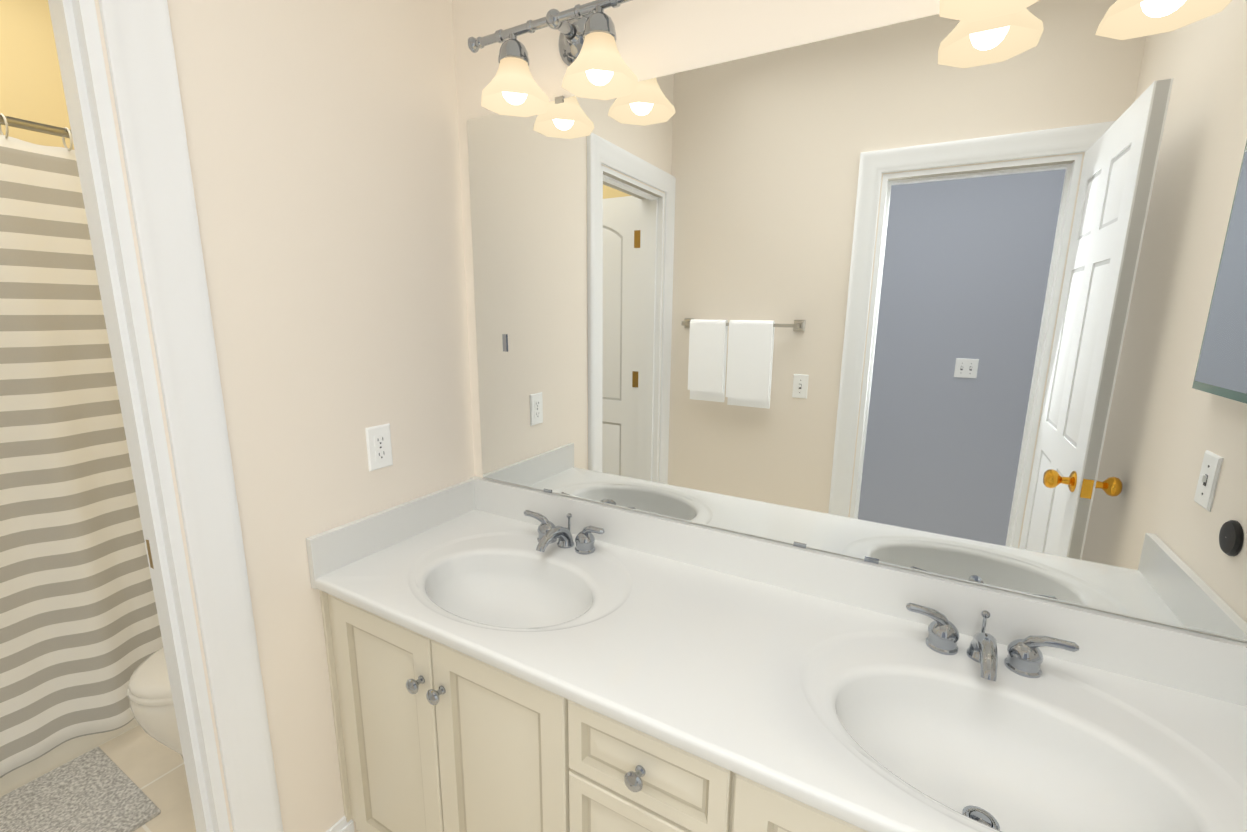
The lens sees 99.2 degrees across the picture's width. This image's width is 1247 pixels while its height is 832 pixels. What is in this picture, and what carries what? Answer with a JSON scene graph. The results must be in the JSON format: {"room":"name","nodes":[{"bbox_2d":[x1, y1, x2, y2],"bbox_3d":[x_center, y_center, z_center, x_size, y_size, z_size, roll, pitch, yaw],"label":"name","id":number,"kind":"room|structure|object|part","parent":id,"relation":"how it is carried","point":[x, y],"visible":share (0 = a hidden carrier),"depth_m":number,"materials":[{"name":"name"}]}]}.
{"room":"bathroom","nodes":[
{"label":"bathroom","id":0,"kind":"room"},
{"bbox_2d":[0,0,73,149],"bbox_3d":[-2.485,-0.294,1.848,0.120,2.717,1.585,7,13,29],"label":"wall","id":1,"kind":"structure","parent":0,"point":[31,87],"depth_m":1.99,"materials":[{"name":"beige paint"}]},
{"bbox_2d":[1,725,195,831],"bbox_3d":[-0.664,1.403,0.521,4.920,0.060,2.860,7,13,29],"label":"floor","id":2,"kind":"structure","parent":0,"point":[152,769],"depth_m":1.68,"materials":[{"name":"beige tile"}]},
{"bbox_2d":[0,718,138,796],"bbox_3d":[-2.089,0.874,1.916,0.742,0.404,1.459,7,13,29],"label":"bathtub","id":3,"kind":"object","parent":2,"relation":"on","point":[65,752],"visible":0.02,"depth_m":1.70,"materials":[{"name":"beige plastic"}]},
{"bbox_2d":[0,747,160,831],"bbox_3d":[-1.696,1.179,1.401,0.460,0.015,0.602,7,13,29],"label":"bath mat","id":4,"kind":"object","parent":2,"relation":"on","point":[97,789],"visible":0.96,"depth_m":1.57,"materials":[{"name":"grey fabric"}]},
{"bbox_2d":[127,647,182,757],"bbox_3d":[-1.147,0.702,1.751,0.450,0.824,0.746,7,13,29],"label":"toilet","id":5,"kind":"object","parent":2,"relation":"on","point":[149,693],"visible":0.17,"depth_m":1.44,"materials":[{"name":"white ceramic"}]},
{"bbox_2d":[306,476,1246,831],"bbox_3d":[0.145,0.786,1.135,1.766,0.924,0.566,7,13,29],"label":"bathroom vanity","id":6,"kind":"object","parent":2,"relation":"on","point":[502,656],"visible":1,"depth_m":0.98,"materials":[{"name":"painted wood"},{"name":"cultured marble"},{"name":"chrome"}]},
{"bbox_2d":[523,509,604,554],"bbox_3d":[-0.182,0.321,1.418,0.265,0.086,0.149,7,13,29],"label":"faucet","id":7,"kind":"object","parent":6,"relation":"on","point":[547,539],"depth_m":1.43,"materials":[{"name":"silver metal"}]},
{"bbox_2d":[905,602,1079,681],"bbox_3d":[0.653,0.421,0.956,0.265,0.086,0.149,7,13,29],"label":"faucet","id":8,"kind":"object","parent":6,"relation":"on","point":[938,652],"depth_m":0.97,"materials":[{"name":"silver metal"}]},
{"bbox_2d":[94,0,474,831],"bbox_3d":[-0.720,-0.174,1.327,0.120,2.717,0.775,7,13,29],"label":"wall","id":9,"kind":"structure","parent":0,"point":[322,136],"depth_m":1.24,"materials":[{"name":"beige paint"}]},
{"bbox_2d":[48,0,282,831],"bbox_3d":[-1.054,0.231,0.787,0.146,2.126,0.802,7,13,29],"label":"door frame","id":10,"kind":"structure","parent":9,"relation":"attached to","point":[142,63],"depth_m":0.99,"materials":[{"name":"white wood"}]},
{"bbox_2d":[146,540,153,568],"bbox_3d":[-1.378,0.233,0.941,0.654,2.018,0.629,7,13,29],"label":"strike plate","id":11,"kind":"object","parent":10,"relation":"in","point":[149,553],"depth_m":1.07,"materials":[{"name":"brown"}]},
{"bbox_2d":[326,816,353,831],"bbox_3d":[-0.777,1.141,1.369,0.012,0.120,0.172,7,13,29],"label":"baseboard","id":12,"kind":"structure","parent":9,"relation":"attached to","point":[341,825],"depth_m":1.41,"materials":[{"name":"white wood"}]},
{"bbox_2d":[365,423,392,471],"bbox_3d":[-0.639,0.082,1.394,0.007,0.115,0.070,7,13,29],"label":"outlet","id":13,"kind":"object","parent":9,"relation":"attached to","point":[379,447],"visible":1,"depth_m":1.39,"materials":[{"name":"white plastic"}]},
{"bbox_2d":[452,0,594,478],"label":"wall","id":14,"kind":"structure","parent":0,"point":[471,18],"depth_m":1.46,"materials":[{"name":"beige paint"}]},
{"bbox_2d":[517,27,574,101],"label":"wall","id":15,"kind":"structure","parent":0,"point":[547,67],"depth_m":1.34,"materials":[{"name":"beige paint"}]},
{"bbox_2d":[468,0,637,116],"bbox_3d":[-0.149,-0.847,1.213,0.514,0.218,0.184,7,13,29],"label":"sconce","id":16,"kind":"object","parent":15,"relation":"attached to","point":[598,68],"visible":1,"depth_m":1.22,"materials":[{"name":"beige glass"}]},
{"bbox_3d":[-0.261,-0.801,1.270,0.062,0.102,0.062,7,13,29],"label":"bulb","id":17,"kind":"part","parent":16,"relation":"part of","materials":[{"name":"white glass"}]},
{"bbox_3d":[-0.261,-0.798,1.271,0.158,0.098,0.158,7,13,29],"label":"lamp shade","id":18,"kind":"part","parent":16,"relation":"part of","materials":[{"name":"white glass"}]},
{"bbox_3d":[-0.052,-0.773,1.155,0.158,0.098,0.158,7,13,29],"label":"lamp shade","id":19,"kind":"part","parent":16,"relation":"part of","materials":[{"name":"white glass"}]},
{"bbox_3d":[-0.052,-0.777,1.155,0.062,0.102,0.062,7,13,29],"label":"bulb","id":20,"kind":"part","parent":16,"relation":"part of","materials":[{"name":"white glass"}]},
{"bbox_2d":[604,0,939,81],"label":"wall","id":21,"kind":"structure","parent":0,"point":[656,38],"depth_m":1.12,"materials":[{"name":"beige paint"}]},
{"bbox_2d":[467,0,1246,641],"bbox_3d":[0.303,-0.228,1.173,1.713,1.050,0.009,7,13,29],"label":"vanity mirror","id":22,"kind":"object","parent":21,"relation":"attached to","point":[949,298],"visible":1,"depth_m":1.02,"materials":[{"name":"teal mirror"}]},
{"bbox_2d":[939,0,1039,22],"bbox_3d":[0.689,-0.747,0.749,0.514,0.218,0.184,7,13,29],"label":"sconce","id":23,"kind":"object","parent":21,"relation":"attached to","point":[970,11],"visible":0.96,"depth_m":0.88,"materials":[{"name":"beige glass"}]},
{"bbox_3d":[-1.334,-0.348,2.172,1.800,2.717,0.120,7,13,29],"label":"wall","id":24,"kind":"structure","parent":0,"visible":0},
{"bbox_2d":[0,113,162,777],"bbox_3d":[-1.714,0.109,1.551,0.092,1.885,1.461,7,13,29],"label":"shower curtain","id":25,"kind":"object","parent":24,"relation":"attached to","point":[80,638],"visible":0.35,"depth_m":1.59,"materials":[{"name":"grey fabric"}]}
]}

